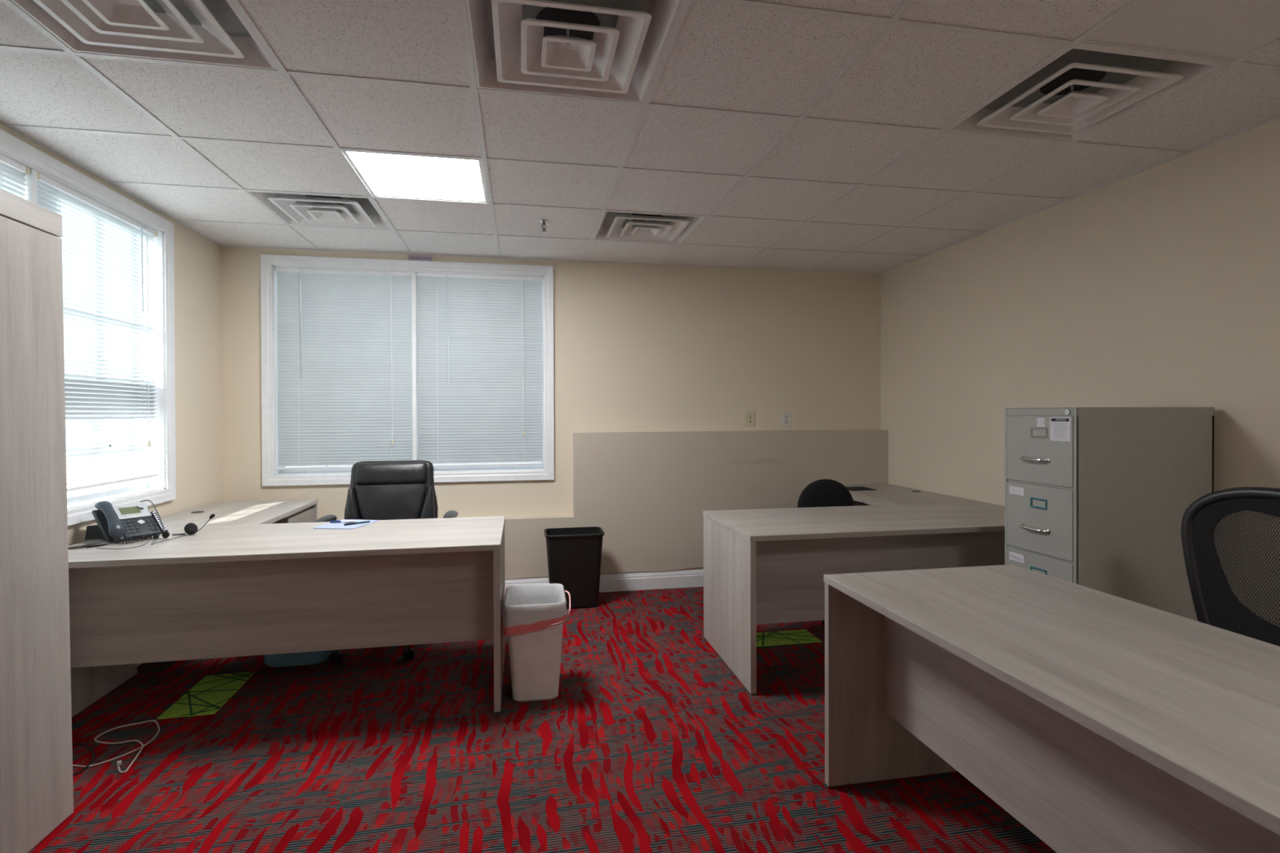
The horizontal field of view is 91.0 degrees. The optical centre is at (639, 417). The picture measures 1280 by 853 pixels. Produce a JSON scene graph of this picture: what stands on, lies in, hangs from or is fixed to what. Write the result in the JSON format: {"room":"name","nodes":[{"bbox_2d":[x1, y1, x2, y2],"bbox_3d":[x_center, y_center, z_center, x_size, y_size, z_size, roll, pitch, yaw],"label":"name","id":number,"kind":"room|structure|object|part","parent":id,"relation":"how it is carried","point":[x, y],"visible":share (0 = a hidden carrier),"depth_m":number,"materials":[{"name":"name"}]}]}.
{"room":"office","nodes":[
{"label":"office","id":0,"kind":"room"},
{"bbox_2d":[0,123,222,546],"bbox_3d":[-2.340,-0.014,1.298,0.160,2.635,6.255,0,0,-11],"label":"wall","id":1,"kind":"structure","parent":0,"point":[197,258],"depth_m":3.87,"materials":[{"name":"beige paint"}]},
{"bbox_2d":[0,128,176,525],"bbox_3d":[-2.571,-0.315,2.608,0.172,1.582,2.010,0,0,-11],"label":"window","id":2,"kind":"structure","parent":1,"relation":"in","point":[161,488],"depth_m":3.46,"materials":[{"name":"white paint"}]},
{"bbox_2d":[0,153,29,199],"bbox_3d":[-2.444,-0.330,2.161,0.045,1.458,0.890,0,0,-11],"label":"blind","id":3,"kind":"object","parent":2,"relation":"attached to","point":[12,173],"visible":0.22,"depth_m":2.52,"materials":[{"name":"white paint"}]},
{"bbox_3d":[-2.452,-1.016,2.155,0.028,0.027,0.890,0,0,-11],"label":"head rail","id":4,"kind":"part","parent":3,"relation":"part of","materials":[{"name":"white paint"}]},
{"bbox_2d":[37,171,158,491],"bbox_3d":[-2.615,-0.367,3.071,0.045,1.394,0.890,0,0,-11],"label":"blind","id":5,"kind":"object","parent":2,"relation":"attached to","point":[100,242],"visible":0.75,"depth_m":3.08,"materials":[{"name":"white paint"}]},
{"bbox_3d":[-2.565,-0.346,2.770,0.028,1.334,0.001,0,0,-11],"label":"ladder cord","id":6,"kind":"part","parent":5,"relation":"part of","materials":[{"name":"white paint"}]},
{"bbox_3d":[-2.623,-1.021,3.065,0.028,0.027,0.890,0,0,-11],"label":"head rail","id":7,"kind":"part","parent":5,"relation":"part of","materials":[{"name":"white paint"}]},
{"bbox_3d":[-2.619,0.323,3.074,0.024,0.014,0.884,0,0,-11],"label":"rail","id":8,"kind":"part","parent":5,"relation":"part of","materials":[{"name":"white paint"}]},
{"bbox_3d":[-2.677,-0.349,3.369,0.028,1.334,0.001,0,0,-11],"label":"ladder cord","id":9,"kind":"part","parent":5,"relation":"part of","materials":[{"name":"white fabric"}]},
{"bbox_3d":[-2.665,-0.472,3.402,0.006,1.190,0.011,0,0,-11],"label":"lift cord","id":10,"kind":"part","parent":5,"relation":"part of","materials":[{"name":"white fabric"}]},
{"bbox_3d":[-2.719,-0.526,3.068,0.028,1.017,0.901,0,0,-11],"label":"sash","id":11,"kind":"part","parent":2,"relation":"part of","materials":[{"name":"white paint"}]},
{"bbox_3d":[-2.693,0.101,3.077,0.028,0.597,0.901,0,0,-11],"label":"sash","id":12,"kind":"part","parent":2,"relation":"part of","materials":[{"name":"white paint"}]},
{"bbox_2d":[27,586,1056,852],"bbox_3d":[0.144,1.343,1.692,5.255,0.100,6.495,0,0,-11],"label":"floor","id":13,"kind":"structure","parent":0,"point":[649,741],"depth_m":2.35,"materials":[{"name":"red carpet"}]},
{"bbox_2d":[0,188,73,852],"bbox_3d":[-1.999,0.323,1.563,0.513,1.955,0.917,0,0,-11],"label":"storage cabinet","id":14,"kind":"object","parent":13,"relation":"on","point":[37,788],"visible":1,"depth_m":1.90,"materials":[{"name":"grey wood"}]},
{"bbox_3d":[-2.024,-0.618,1.552,0.468,0.072,0.917,0,0,-11],"label":"panel","id":15,"kind":"part","parent":14,"relation":"part of","materials":[{"name":"grey wood"}]},
{"bbox_2d":[71,742,94,776],"bbox_3d":[-2.170,1.289,2.361,0.207,0.012,0.387,0,0,-29],"label":"cable","id":16,"kind":"object","parent":13,"relation":"on","point":[73,744],"visible":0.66,"depth_m":2.40,"materials":[{"name":"black plastic"}]},
{"bbox_2d":[72,720,159,773],"bbox_3d":[-2.024,1.288,2.492,0.370,0.012,0.348,0,0,11],"label":"cable","id":17,"kind":"object","parent":13,"relation":"on","point":[118,762],"visible":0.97,"depth_m":2.48,"materials":[{"name":"white plastic"}]},
{"bbox_2d":[156,671,255,719],"bbox_3d":[-2.007,1.288,2.937,0.230,0.005,0.461,0,0,-12],"label":"tile","id":18,"kind":"object","parent":13,"relation":"on","point":[207,696],"visible":1,"depth_m":2.91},
{"bbox_2d":[67,499,505,717],"bbox_3d":[-1.685,0.917,3.409,1.874,0.740,1.725,0,0,-11],"label":"l-shaped desk","id":19,"kind":"object","parent":13,"relation":"on","point":[258,578],"visible":0.81,"depth_m":2.78,"materials":[{"name":"grey wood"}]},
{"bbox_2d":[84,524,99,540],"bbox_3d":[-2.508,0.527,2.888,0.056,0.058,0.048,0,0,-31],"label":"card holder","id":20,"kind":"object","parent":19,"relation":"on","point":[92,532],"visible":0.68,"depth_m":2.88,"materials":[{"name":"black plastic"}]},
{"bbox_3d":[-2.469,0.936,2.776,0.028,0.704,0.765,0,0,-11],"label":"panel","id":21,"kind":"part","parent":19,"relation":"part of","materials":[{"name":"grey wood"}]},
{"bbox_2d":[81,540,149,549],"bbox_3d":[-2.258,0.548,2.700,0.227,0.016,0.154,0,0,-33],"label":"cable","id":22,"kind":"object","parent":19,"relation":"on","point":[94,544],"visible":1,"depth_m":2.69,"materials":[{"name":"black plastic"}]},
{"bbox_2d":[91,501,168,544],"bbox_3d":[-2.315,0.467,2.878,0.264,0.176,0.231,0,0,31],"label":"desk phone","id":23,"kind":"object","parent":19,"relation":"on","point":[116,523],"visible":0.94,"depth_m":2.86,"materials":[{"name":"black plastic"}]},
{"bbox_3d":[-2.245,0.540,2.813,0.077,0.026,0.172,0,0,31],"label":"coiled cord","id":24,"kind":"part","parent":23,"relation":"part of","materials":[{"name":"black plastic"}]},
{"bbox_2d":[136,499,169,537],"bbox_3d":[-2.281,0.475,2.943,0.274,0.156,0.056,0,0,30],"label":"headset","id":25,"kind":"object","parent":23,"relation":"on","point":[166,534],"visible":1,"depth_m":2.92,"materials":[{"name":"black plastic"}]},
{"bbox_2d":[151,514,215,545],"bbox_3d":[-2.137,0.506,2.889,0.137,0.094,0.284,0,0,21],"label":"headset","id":26,"kind":"object","parent":19,"relation":"on","point":[190,528],"visible":1,"depth_m":2.95,"materials":[{"name":"black plastic"}]},
{"bbox_3d":[-2.150,0.552,2.833,0.098,0.004,0.206,0,0,-11],"label":"cord","id":27,"kind":"part","parent":26,"relation":"part of","materials":[{"name":"black plastic"}]},
{"bbox_3d":[-1.552,0.811,2.784,1.778,0.460,0.018,0,0,-11],"label":"modesty panel","id":28,"kind":"part","parent":19,"relation":"part of","materials":[{"name":"grey wood"}]},
{"bbox_3d":[-2.122,0.755,3.929,0.016,0.320,0.455,0,0,-11],"label":"drawer","id":29,"kind":"part","parent":19,"relation":"part of","materials":[{"name":"grey wood"}]},
{"bbox_3d":[-2.452,0.926,4.124,0.618,0.704,0.028,0,0,-11],"label":"return panel","id":30,"kind":"part","parent":19,"relation":"part of","materials":[{"name":"grey wood"}]},
{"bbox_2d":[313,519,379,528],"bbox_3d":[-1.505,0.548,3.234,0.210,0.004,0.250,0,0,7],"label":"notepad","id":31,"kind":"object","parent":19,"relation":"on","point":[339,525],"visible":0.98,"depth_m":3.19,"materials":[{"name":"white paper"}]},
{"bbox_2d":[329,520,356,523],"bbox_3d":[-1.543,0.540,3.269,0.130,0.012,0.011,0,0,-18],"label":"pen","id":32,"kind":"object","parent":31,"relation":"on","point":[338,521],"visible":1,"depth_m":3.26,"materials":[{"name":"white plastic"}]},
{"bbox_2d":[343,520,369,525],"bbox_3d":[-1.450,0.540,3.221,0.010,0.012,0.130,0,1,44],"label":"pen","id":33,"kind":"object","parent":31,"relation":"on","point":[365,522],"visible":1,"depth_m":3.21,"materials":[{"name":"black plastic"}]},
{"bbox_3d":[-0.693,0.928,3.110,0.028,0.704,0.765,0,0,-11],"label":"panel","id":34,"kind":"part","parent":19,"relation":"part of","materials":[{"name":"grey wood"}]},
{"bbox_2d":[262,650,333,667],"bbox_3d":[-1.816,1.108,3.355,0.400,0.360,0.320,0,0,-11],"label":"waste bin","id":35,"kind":"object","parent":13,"relation":"on","point":[274,660],"visible":0.15,"depth_m":3.25,"materials":[{"name":"blue plastic"}]},
{"bbox_2d":[314,460,457,663],"bbox_3d":[-1.421,0.773,3.578,0.740,1.023,0.666,0,0,-12],"label":"chair","id":36,"kind":"object","parent":13,"relation":"on","point":[385,490],"visible":0.45,"depth_m":3.69,"materials":[{"name":"black leather"}]},
{"bbox_3d":[-1.477,0.538,3.744,0.524,0.553,0.172,0,0,-12],"label":"backrest","id":37,"kind":"part","parent":36,"relation":"part of","materials":[{"name":"black leather"}]},
{"bbox_2d":[502,583,570,702],"bbox_3d":[-0.484,1.059,2.969,0.308,0.454,0.363,0,0,-10],"label":"waste bin","id":38,"kind":"object","parent":13,"relation":"on","point":[534,619],"visible":1,"depth_m":2.83,"materials":[{"name":"white plastic"}]},
{"bbox_2d":[543,526,604,608],"bbox_3d":[-0.451,1.026,4.293,0.398,0.502,0.282,0,0,-11],"label":"waste bin","id":39,"kind":"object","parent":13,"relation":"on","point":[574,554],"visible":0.88,"depth_m":4.18,"materials":[{"name":"black plastic"}]},
{"bbox_2d":[756,629,822,647],"bbox_3d":[0.796,1.275,3.635,0.450,0.005,0.212,0,0,-11],"label":"tile","id":40,"kind":"object","parent":13,"relation":"on","point":[802,636],"visible":0.65,"depth_m":3.63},
{"bbox_2d":[797,479,853,625],"bbox_3d":[1.181,0.835,4.060,0.436,0.878,0.440,0,0,-11],"label":"chair","id":41,"kind":"object","parent":13,"relation":"on","point":[821,492],"visible":0.16,"depth_m":4.01,"materials":[{"name":"black plastic"}]},
{"bbox_3d":[1.193,0.574,4.035,0.392,0.356,0.061,0,0,-11],"label":"backrest","id":42,"kind":"part","parent":41,"relation":"part of","materials":[{"name":"black fabric"}]},
{"bbox_2d":[702,484,1004,693],"bbox_3d":[1.245,0.904,3.957,1.841,0.740,1.811,0,0,-11],"label":"l-shaped desk","id":43,"kind":"object","parent":13,"relation":"on","point":[763,566],"visible":0.7,"depth_m":3.23,"materials":[{"name":"grey wood"}]},
{"bbox_3d":[0.454,0.923,3.280,0.028,0.704,0.765,0,0,-11],"label":"panel","id":44,"kind":"part","parent":43,"relation":"part of","materials":[{"name":"grey wood"}]},
{"bbox_2d":[846,486,875,490],"bbox_3d":[1.617,0.529,4.678,0.200,0.004,0.200,0,0,-11],"label":"mouse pad","id":45,"kind":"object","parent":43,"relation":"on","point":[850,488],"visible":0.76,"depth_m":4.66,"materials":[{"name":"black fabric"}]},
{"bbox_3d":[1.656,0.908,4.938,0.656,0.704,0.028,0,0,-11],"label":"return panel","id":46,"kind":"part","parent":43,"relation":"part of","materials":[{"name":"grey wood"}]},
{"bbox_3d":[1.371,0.798,3.288,1.778,0.460,0.018,0,0,-11],"label":"modesty panel","id":47,"kind":"part","parent":43,"relation":"part of","materials":[{"name":"grey wood"}]},
{"bbox_2d":[823,564,1279,852],"bbox_3d":[1.189,0.923,1.374,0.761,0.737,1.841,0,0,-11],"label":"office desk","id":48,"kind":"object","parent":13,"relation":"on","point":[1100,722],"visible":1,"depth_m":1.54,"materials":[{"name":"grey wood"}]},
{"bbox_3d":[1.022,0.928,2.262,0.755,0.704,0.028,0,0,-11],"label":"panel","id":49,"kind":"part","parent":48,"relation":"part of","materials":[{"name":"grey wood"}]},
{"bbox_2d":[1004,407,1214,621],"bbox_3d":[2.017,0.618,2.749,0.709,1.324,0.378,0,0,-11],"label":"filing cabinet","id":50,"kind":"object","parent":13,"relation":"on","point":[1098,499],"visible":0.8,"depth_m":2.57,"materials":[{"name":"grey metal"}]},
{"bbox_3d":[1.683,0.477,2.696,0.036,0.021,0.159,0,0,-11],"label":"pull handle","id":51,"kind":"part","parent":50,"relation":"part of","materials":[{"name":"silver metal"}]},
{"bbox_3d":[1.682,0.180,2.694,0.036,0.021,0.159,0,0,-11],"label":"pull handle","id":52,"kind":"part","parent":50,"relation":"part of","materials":[{"name":"silver metal"}]},
{"bbox_3d":[1.709,0.732,2.692,0.018,0.287,0.346,0,0,-11],"label":"drawer","id":53,"kind":"part","parent":50,"relation":"part of","materials":[{"name":"grey metal"}]},
{"bbox_3d":[1.708,0.434,2.690,0.018,0.287,0.346,0,0,-11],"label":"drawer","id":54,"kind":"part","parent":50,"relation":"part of","materials":[{"name":"grey metal"}]},
{"bbox_3d":[1.707,0.137,2.688,0.018,0.287,0.346,0,0,-11],"label":"drawer","id":55,"kind":"part","parent":50,"relation":"part of","materials":[{"name":"grey metal"}]},
{"bbox_2d":[1181,486,1279,646],"bbox_3d":[1.765,0.748,1.823,0.630,1.078,0.660,0,0,-11],"label":"mesh chair","id":56,"kind":"object","parent":13,"relation":"on","point":[1215,604],"visible":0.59,"depth_m":1.97,"materials":[{"name":"black plastic"}]},
{"bbox_3d":[1.883,0.451,1.843,0.013,0.331,0.371,0,0,-11],"label":"backrest","id":57,"kind":"part","parent":56,"relation":"part of","materials":[{"name":"grey fabric"}]},
{"bbox_2d":[221,246,880,520],"bbox_3d":[-0.438,-0.043,4.757,5.175,2.635,0.160,0,0,-11],"label":"wall","id":58,"kind":"structure","parent":0,"point":[637,347],"depth_m":4.78,"materials":[{"name":"beige paint"}]},
{"bbox_2d":[260,254,554,486],"bbox_3d":[-1.613,-0.323,4.518,1.962,1.567,0.172,0,0,-11],"label":"window","id":59,"kind":"structure","parent":58,"relation":"in","point":[271,475],"depth_m":4.46,"materials":[{"name":"white paint"}]},
{"bbox_3d":[-2.079,0.023,4.468,0.877,0.730,0.028,0,0,-11],"label":"sash","id":60,"kind":"part","parent":59,"relation":"part of","materials":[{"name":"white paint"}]},
{"bbox_2d":[275,266,412,469],"bbox_3d":[-2.055,-0.354,4.391,0.886,1.417,0.045,0,0,-11],"label":"blind","id":61,"kind":"object","parent":59,"relation":"attached to","point":[344,348],"visible":1,"depth_m":4.39,"materials":[{"name":"white paint"}]},
{"bbox_3d":[-2.354,-0.331,4.342,0.001,1.356,0.028,0,0,-11],"label":"ladder cord","id":62,"kind":"part","parent":61,"relation":"part of","materials":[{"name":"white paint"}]},
{"bbox_3d":[-2.054,0.348,4.402,0.880,0.014,0.024,0,0,-11],"label":"rail","id":63,"kind":"part","parent":61,"relation":"part of","materials":[{"name":"white paint"}]},
{"bbox_3d":[-2.059,-1.017,4.393,0.886,0.027,0.028,0,0,-11],"label":"head rail","id":64,"kind":"part","parent":61,"relation":"part of","materials":[{"name":"white metal"}]},
{"bbox_3d":[-1.753,-0.453,4.435,0.011,1.222,0.006,0,0,-11],"label":"lift cord","id":65,"kind":"part","parent":61,"relation":"part of","materials":[{"name":"white fabric"}]},
{"bbox_2d":[416,271,542,466],"bbox_3d":[-1.153,-0.356,4.561,0.886,1.414,0.045,0,0,-11],"label":"blind","id":66,"kind":"object","parent":59,"relation":"attached to","point":[479,336],"visible":0.98,"depth_m":4.57,"materials":[{"name":"white paint"}]},
{"bbox_3d":[-1.452,-0.335,4.511,0.001,1.356,0.028,0,0,-11],"label":"ladder cord","id":67,"kind":"part","parent":66,"relation":"part of","materials":[{"name":"white fabric"}]},
{"bbox_3d":[-1.157,-1.021,4.563,0.886,0.027,0.028,0,0,-11],"label":"head rail","id":68,"kind":"part","parent":66,"relation":"part of","materials":[{"name":"white metal"}]},
{"bbox_3d":[-1.152,0.344,4.572,0.880,0.014,0.024,0,0,-11],"label":"rail","id":69,"kind":"part","parent":66,"relation":"part of","materials":[{"name":"white paint"}]},
{"bbox_3d":[-0.856,-0.480,4.603,0.011,1.169,0.006,0,0,-11],"label":"lift cord","id":70,"kind":"part","parent":66,"relation":"part of","materials":[{"name":"white fabric"}]},
{"bbox_3d":[-1.158,0.019,4.641,0.877,0.730,0.028,0,0,-11],"label":"sash","id":71,"kind":"part","parent":59,"relation":"part of","materials":[{"name":"white paint"}]},
{"bbox_3d":[-1.165,-0.670,4.661,0.877,0.730,0.028,0,0,-11],"label":"sash","id":72,"kind":"part","parent":59,"relation":"part of","materials":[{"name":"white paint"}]},
{"bbox_2d":[408,254,431,261],"bbox_3d":[-1.559,-1.129,4.454,0.156,0.038,0.008,0,0,-11],"label":"sign","id":73,"kind":"object","parent":58,"relation":"attached to","point":[411,257],"visible":1,"depth_m":4.45,"materials":[{"name":"white plastic"}]},
{"bbox_2d":[504,569,703,592],"bbox_3d":[-0.398,1.213,4.571,4.855,0.125,0.016,0,0,-11],"label":"baseboard","id":74,"kind":"structure","parent":58,"relation":"attached to","point":[691,578],"depth_m":4.64,"materials":[{"name":"white paint"}]},
{"bbox_2d":[504,566,703,579],"bbox_3d":[-0.258,1.139,4.598,1.700,0.021,0.006,0,0,-11],"label":"cable","id":75,"kind":"object","parent":74,"relation":"on","point":[701,566],"visible":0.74,"depth_m":4.63,"materials":[{"name":"white plastic"}]},
{"bbox_2d":[504,429,888,578],"bbox_3d":[-0.411,0.692,4.629,4.855,1.165,0.110,0,0,-11],"label":"wall panel","id":76,"kind":"object","parent":58,"relation":"attached to","point":[649,493],"depth_m":4.70,"materials":[{"name":"beige paint"}]},
{"bbox_2d":[745,411,754,426],"bbox_3d":[0.859,0.012,4.916,0.076,0.114,0.008,0,0,-11],"label":"wall jack","id":77,"kind":"object","parent":58,"relation":"attached to","point":[749,415],"visible":1,"depth_m":4.91,"materials":[{"name":"beige plastic"}]},
{"bbox_2d":[782,412,791,426],"bbox_3d":[1.158,0.014,4.972,0.076,0.114,0.008,0,0,-11],"label":"wall outlet","id":78,"kind":"object","parent":58,"relation":"attached to","point":[786,416],"visible":1,"depth_m":4.97,"materials":[{"name":"white plastic"}]},
{"bbox_2d":[0,0,1279,273],"bbox_3d":[0.136,-1.262,1.675,5.175,0.240,6.415,0,0,-11],"label":"ceiling","id":79,"kind":"structure","parent":0,"point":[805,135],"depth_m":2.51,"materials":[{"name":"tile"}]},
{"bbox_2d":[10,0,278,70],"bbox_3d":[-1.422,-1.172,1.726,0.600,0.107,0.600,0,0,-11],"label":"ceiling vent","id":80,"kind":"object","parent":79,"relation":"in","point":[212,32],"visible":0.94,"depth_m":1.86,"materials":[{"name":"white metal"}]},
{"bbox_2d":[246,191,391,230],"bbox_3d":[-1.760,-1.183,3.523,0.600,0.107,0.600,0,0,-11],"label":"ceiling vent","id":81,"kind":"object","parent":79,"relation":"in","point":[307,210],"visible":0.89,"depth_m":3.54,"materials":[{"name":"white metal"}]},
{"bbox_2d":[341,150,488,202],"bbox_3d":[-1.048,-1.159,3.037,0.596,0.016,0.596,0,0,-11],"label":"recessed light","id":82,"kind":"object","parent":79,"relation":"in","point":[384,175],"visible":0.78,"depth_m":3.02,"materials":[{"name":"white plastic"}]},
{"bbox_2d":[538,219,549,231],"bbox_3d":[-0.566,-1.129,3.703,0.064,0.058,0.064,0,0,-11],"label":"sprinkler","id":83,"kind":"object","parent":79,"relation":"attached to","point":[544,222],"visible":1,"depth_m":3.70,"materials":[{"name":"silver metal"}]},
{"bbox_2d":[465,0,682,102],"bbox_3d":[-0.224,-1.177,1.951,0.600,0.107,0.600,0,0,-11],"label":"ceiling vent","id":84,"kind":"object","parent":79,"relation":"in","point":[612,50],"visible":0.99,"depth_m":1.95,"materials":[{"name":"white metal"}]},
{"bbox_2d":[593,211,705,244],"bbox_3d":[0.037,-1.191,3.861,0.600,0.107,0.600,0,0,-11],"label":"ceiling vent","id":85,"kind":"object","parent":79,"relation":"in","point":[613,226],"visible":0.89,"depth_m":3.89,"materials":[{"name":"white metal"}]},
{"bbox_2d":[947,47,1224,141],"bbox_3d":[1.573,-1.185,2.289,0.600,0.107,0.600,0,0,-11],"label":"ceiling vent","id":86,"kind":"object","parent":79,"relation":"in","point":[1080,91],"visible":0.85,"depth_m":2.28,"materials":[{"name":"white metal"}]},
{"bbox_2d":[1081,0,1279,60],"bbox_3d":[1.686,-1.158,1.690,0.596,0.018,0.596,0,0,-11],"label":"ceiling panel","id":87,"kind":"object","parent":79,"relation":"attached to","point":[1223,29],"visible":0.82,"depth_m":1.86,"materials":[{"name":"white"}]},
{"bbox_2d":[880,118,1279,626],"bbox_3d":[2.589,-0.036,2.225,0.160,2.635,6.255,0,0,-11],"label":"wall","id":88,"kind":"structure","parent":0,"point":[1158,286],"depth_m":3.15,"materials":[{"name":"beige paint"}]}
]}

